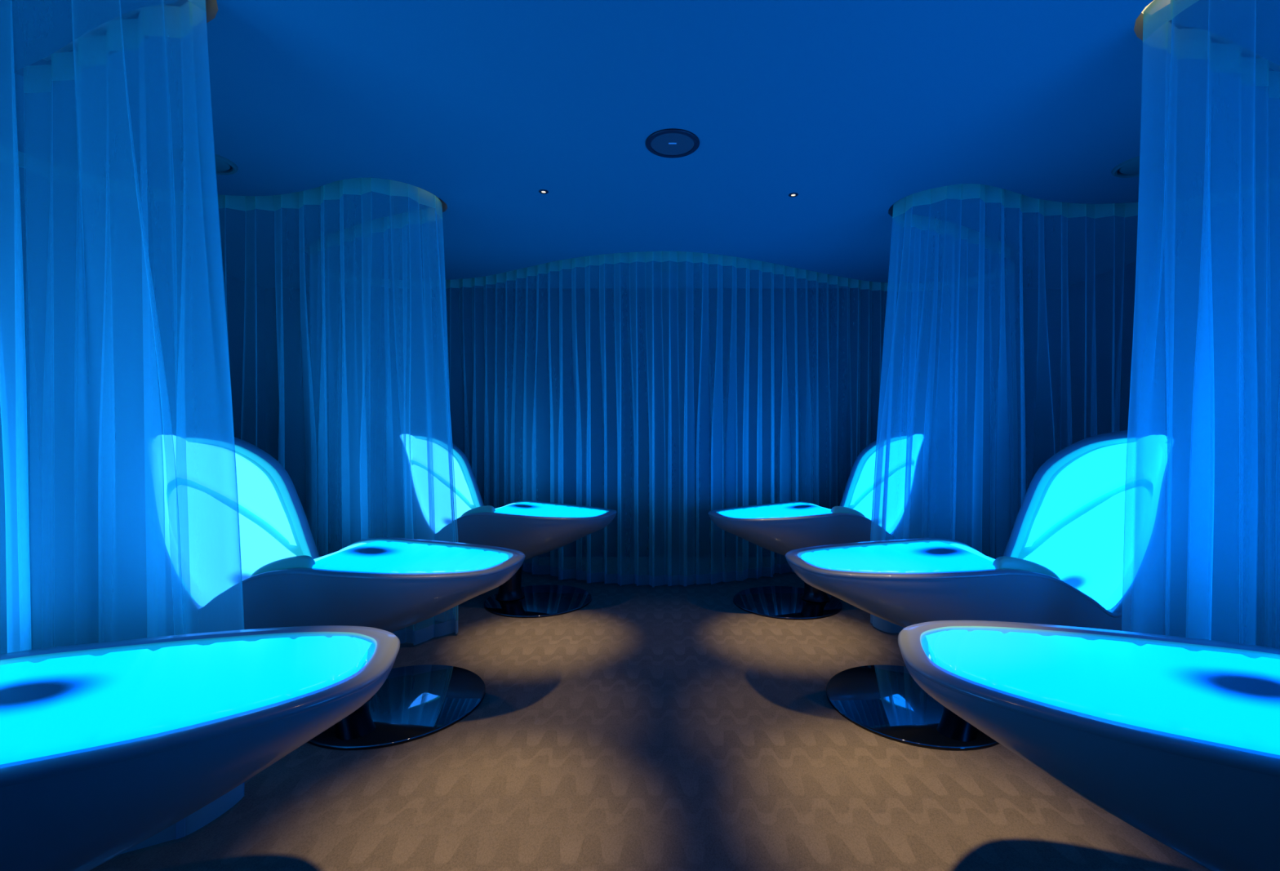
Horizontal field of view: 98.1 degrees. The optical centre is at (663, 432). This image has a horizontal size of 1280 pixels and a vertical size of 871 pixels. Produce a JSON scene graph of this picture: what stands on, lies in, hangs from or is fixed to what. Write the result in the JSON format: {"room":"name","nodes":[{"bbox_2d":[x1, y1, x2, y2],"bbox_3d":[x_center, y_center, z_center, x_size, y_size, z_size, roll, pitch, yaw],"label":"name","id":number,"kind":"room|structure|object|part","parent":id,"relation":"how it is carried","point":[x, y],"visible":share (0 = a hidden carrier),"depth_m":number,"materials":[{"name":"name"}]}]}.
{"room":"spa","nodes":[
{"label":"spa","id":0,"kind":"room"},
{"bbox_2d":[0,191,265,639],"bbox_3d":[-4.550,-0.218,2.240,0.100,3.236,8.080,0,0,0],"label":"wall","id":1,"kind":"structure","parent":0,"point":[211,406],"depth_m":4.39,"materials":[{"name":"blue fabric"}]},
{"bbox_2d":[0,556,1278,870],"bbox_3d":[0.000,1.400,2.240,9.000,0.001,8.080,0,0,0],"label":"floor","id":2,"kind":"structure","parent":0,"point":[664,727],"depth_m":2.30,"materials":[{"name":"carpet"}]},
{"bbox_2d":[0,625,399,870],"bbox_3d":[-1.707,0.690,1.229,2.020,1.418,0.977,0,0,-38],"label":"lounger","id":3,"kind":"object","parent":2,"relation":"on","point":[105,747],"visible":1,"depth_m":1.27,"materials":[{"name":"teal"}]},
{"bbox_2d":[0,635,373,764],"bbox_3d":[-1.270,0.646,1.458,0.903,0.080,0.638,0,0,-33],"label":"cushion","id":4,"kind":"object","parent":3,"relation":"on","point":[52,706],"depth_m":1.39,"materials":[{"name":"blue fabric"}]},
{"bbox_2d":[115,429,525,750],"bbox_3d":[-1.736,0.690,2.871,2.023,1.418,0.979,0,0,6],"label":"lounger","id":5,"kind":"object","parent":2,"relation":"on","point":[391,584],"visible":0.89,"depth_m":2.68,"materials":[{"name":"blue plastic"}]},
{"bbox_2d":[154,435,296,578],"bbox_3d":[-2.426,0.339,2.929,0.464,0.661,0.773,0,0,2],"label":"cushion","id":6,"kind":"object","parent":5,"relation":"on","point":[208,482],"depth_m":3.05,"materials":[{"name":"blue fabric"}]},
{"bbox_2d":[167,484,366,606],"bbox_3d":[-2.123,0.546,2.917,0.865,0.546,0.734,0,0,2],"label":"cushion","id":7,"kind":"object","parent":5,"relation":"on","point":[267,540],"depth_m":2.98,"materials":[{"name":"blue fabric"}]},
{"bbox_3d":[-1.786,0.669,2.601,0.304,0.186,0.066,0,0,-1],"label":"armrest","id":8,"kind":"part","parent":5,"relation":"part of","materials":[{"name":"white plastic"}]},
{"bbox_2d":[311,541,508,573],"bbox_3d":[-1.246,0.646,2.880,0.903,0.080,0.638,0,0,2],"label":"cushion","id":9,"kind":"object","parent":5,"relation":"on","point":[379,557],"depth_m":2.79,"materials":[{"name":"blue fabric"}]},
{"bbox_2d":[385,431,617,617],"bbox_3d":[-1.378,0.690,4.732,2.023,1.418,0.979,0,0,7],"label":"lounger","id":10,"kind":"object","parent":2,"relation":"on","point":[531,528],"visible":0.91,"depth_m":4.46,"materials":[{"name":"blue plastic"}]},
{"bbox_2d":[400,434,474,511],"bbox_3d":[-2.062,0.339,4.835,0.464,0.661,0.773,0,0,11],"label":"cushion","id":11,"kind":"object","parent":10,"relation":"on","point":[441,487],"depth_m":5.01,"materials":[{"name":"blue fabric"}]},
{"bbox_2d":[412,464,515,533],"bbox_3d":[-1.765,0.546,4.777,0.865,0.546,0.734,0,0,11],"label":"cushion","id":12,"kind":"object","parent":10,"relation":"on","point":[442,515],"depth_m":4.94,"materials":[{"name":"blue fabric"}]},
{"bbox_3d":[-1.478,0.669,4.415,0.304,0.186,0.066,0,0,7],"label":"armrest","id":13,"kind":"part","parent":10,"relation":"part of","materials":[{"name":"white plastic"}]},
{"bbox_2d":[494,502,606,517],"bbox_3d":[-0.903,0.646,4.609,0.903,0.080,0.638,0,0,11],"label":"cushion","id":14,"kind":"object","parent":10,"relation":"on","point":[527,508],"depth_m":4.53,"materials":[{"name":"blue fabric"}]},
{"bbox_2d":[707,431,939,619],"bbox_3d":[1.368,0.690,4.640,2.023,1.418,0.979,0,0,-16],"label":"lounger","id":15,"kind":"object","parent":2,"relation":"on","point":[782,527],"visible":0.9,"depth_m":4.43,"materials":[{"name":"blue plastic"}]},
{"bbox_2d":[719,502,831,518],"bbox_3d":[0.884,0.646,4.563,0.903,0.080,0.638,0,0,-12],"label":"cushion","id":16,"kind":"object","parent":15,"relation":"on","point":[785,509],"depth_m":4.48,"materials":[{"name":"blue fabric"}]},
{"bbox_3d":[1.464,0.669,4.383,0.304,0.186,0.066,0,0,-9],"label":"armrest","id":17,"kind":"part","parent":15,"relation":"part of","materials":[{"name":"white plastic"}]},
{"bbox_2d":[809,464,913,533],"bbox_3d":[1.741,0.546,4.753,0.865,0.546,0.734,0,0,-13],"label":"cushion","id":18,"kind":"object","parent":15,"relation":"on","point":[861,503],"depth_m":4.92,"materials":[{"name":"blue fabric"}]},
{"bbox_2d":[849,434,924,511],"bbox_3d":[2.037,0.339,4.819,0.464,0.661,0.773,0,0,-12],"label":"cushion","id":19,"kind":"object","parent":15,"relation":"on","point":[861,499],"depth_m":5.00,"materials":[{"name":"blue fabric"}]},
{"bbox_2d":[784,429,1201,750],"bbox_3d":[1.653,0.690,2.908,2.023,1.418,0.979,0,0,4],"label":"lounger","id":20,"kind":"object","parent":2,"relation":"on","point":[1061,563],"visible":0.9,"depth_m":2.68,"materials":[{"name":"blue plastic"}]},
{"bbox_2d":[800,541,995,573],"bbox_3d":[1.163,0.646,2.885,0.903,0.080,0.638,0,0,1],"label":"cushion","id":21,"kind":"object","parent":20,"relation":"on","point":[918,557],"depth_m":2.79,"materials":[{"name":"blue fabric"}]},
{"bbox_3d":[1.687,0.669,2.577,0.304,0.186,0.066,0,0,4],"label":"armrest","id":22,"kind":"part","parent":20,"relation":"part of","materials":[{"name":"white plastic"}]},
{"bbox_2d":[950,487,1135,609],"bbox_3d":[2.041,0.546,2.873,0.865,0.546,0.734,0,0,1],"label":"cushion","id":23,"kind":"object","parent":20,"relation":"on","point":[1076,538],"depth_m":2.96,"materials":[{"name":"blue fabric"}]},
{"bbox_2d":[1025,435,1167,563],"bbox_3d":[2.344,0.339,2.868,0.464,0.661,0.773,0,0,1],"label":"cushion","id":24,"kind":"object","parent":20,"relation":"on","point":[1082,509],"depth_m":3.04,"materials":[{"name":"blue fabric"}]},
{"bbox_2d":[897,620,1279,870],"bbox_3d":[1.628,0.690,1.260,2.020,1.418,0.977,0,0,40],"label":"lounger","id":25,"kind":"object","parent":2,"relation":"on","point":[1177,739],"visible":1,"depth_m":1.30,"materials":[{"name":"teal"}]},
{"bbox_2d":[924,629,1279,755],"bbox_3d":[1.200,0.646,1.505,0.903,0.080,0.638,0,0,35],"label":"cushion","id":26,"kind":"object","parent":25,"relation":"on","point":[1229,699],"depth_m":1.43,"materials":[{"name":"blue fabric"}]},
{"bbox_2d":[0,0,1279,288],"bbox_3d":[0.000,-1.736,2.240,9.200,0.200,8.280,0,0,0],"label":"ceiling","id":27,"kind":"structure","parent":0,"point":[855,108],"depth_m":2.96,"materials":[{"name":"teal paint"}]},
{"bbox_2d":[0,0,244,854],"bbox_3d":[-2.629,-0.149,1.296,1.450,3.074,2.259,0,0,20],"label":"sheer curtain","id":28,"kind":"object","parent":27,"relation":"hanging from","point":[163,20],"visible":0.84,"depth_m":2.18,"materials":[{"name":"blue fabric"}]},
{"bbox_2d":[170,147,238,174],"bbox_3d":[-2.755,-1.627,3.340,0.312,0.018,0.312,0,0,0],"label":"ceiling vent","id":29,"kind":"object","parent":27,"relation":"in","point":[224,166],"visible":0.61,"depth_m":3.34,"materials":[{"name":"teal paint"}]},
{"bbox_2d":[0,143,457,649],"bbox_3d":[-2.818,-0.149,3.531,2.102,3.074,2.237,0,0,30],"label":"sheer curtain","id":30,"kind":"object","parent":27,"relation":"hanging from","point":[335,190],"visible":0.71,"depth_m":3.86,"materials":[{"name":"blue fabric"}]},
{"bbox_2d":[538,189,548,194],"bbox_3d":[-0.811,-1.633,3.760,0.064,0.005,0.064,0,0,0],"label":"recessed light","id":31,"kind":"object","parent":27,"relation":"in","point":[541,191],"visible":1,"depth_m":3.76,"materials":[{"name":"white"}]},
{"bbox_2d":[312,251,1017,587],"bbox_3d":[-0.001,-0.149,5.579,6.874,3.074,1.165,0,0,0],"label":"sheer curtain","id":32,"kind":"object","parent":27,"relation":"hanging from","point":[643,256],"visible":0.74,"depth_m":5.47,"materials":[{"name":"blue fabric"}]},
{"bbox_2d":[652,262,684,272],"bbox_3d":[0.050,-1.627,5.460,0.312,0.018,0.312,0,0,0],"label":"ceiling vent","id":33,"kind":"object","parent":27,"relation":"in","point":[674,267],"visible":0.98,"depth_m":5.45,"materials":[{"name":"blue metal"}]},
{"bbox_2d":[645,128,699,158],"bbox_3d":[0.052,-1.631,3.134,0.304,0.010,0.304,0,0,0],"label":"ceiling speaker","id":34,"kind":"object","parent":27,"relation":"attached to","point":[673,143],"visible":1,"depth_m":3.12,"materials":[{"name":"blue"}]},
{"bbox_2d":[650,133,693,155],"bbox_3d":[0.052,-1.630,3.134,0.246,0.001,0.246,0,0,0],"label":"grille","id":35,"kind":"object","parent":34,"relation":"attached to","point":[660,144],"depth_m":3.13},
{"bbox_2d":[788,192,798,197],"bbox_3d":[0.893,-1.633,3.810,0.064,0.005,0.064,0,0,0],"label":"recessed light","id":36,"kind":"object","parent":27,"relation":"in","point":[793,194],"visible":1,"depth_m":3.80,"materials":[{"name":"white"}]},
{"bbox_2d":[870,175,1279,648],"bbox_3d":[2.863,-0.149,3.580,1.991,3.074,2.314,0,0,-30],"label":"sheer curtain","id":37,"kind":"object","parent":27,"relation":"hanging from","point":[902,208],"visible":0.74,"depth_m":3.97,"materials":[{"name":"blue fabric"}]},
{"bbox_2d":[1111,151,1179,177],"bbox_3d":[2.930,-1.627,3.380,0.312,0.018,0.312,0,0,0],"label":"ceiling vent","id":38,"kind":"object","parent":27,"relation":"in","point":[1130,168],"visible":0.66,"depth_m":3.39,"materials":[{"name":"blue metal"}]},
{"bbox_2d":[1141,0,1154,13],"bbox_3d":[1.952,-1.752,2.160,0.178,0.005,0.384,0,0,23],"label":"recessed light","id":39,"kind":"object","parent":27,"relation":"in","point":[1142,12],"visible":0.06,"depth_m":2.28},
{"bbox_2d":[1121,0,1279,648],"bbox_3d":[2.905,-0.149,1.386,1.497,3.074,2.363,0,0,-20],"label":"sheer curtain","id":40,"kind":"object","parent":27,"relation":"hanging from","point":[1157,32],"visible":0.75,"depth_m":2.28,"materials":[{"name":"blue fabric"}]},
{"bbox_2d":[265,288,1061,556],"bbox_3d":[0.000,-0.218,6.330,9.000,3.236,0.100,0,0,0],"label":"wall","id":41,"kind":"structure","parent":0,"point":[712,475],"depth_m":6.28,"materials":[{"name":"blue fabric"}]},
{"bbox_2d":[1067,208,1279,624],"bbox_3d":[4.550,-0.218,2.240,0.100,3.236,8.080,0,0,0],"label":"wall","id":42,"kind":"structure","parent":0,"point":[1224,384],"depth_m":4.53,"materials":[{"name":"blue fabric"}]}
]}

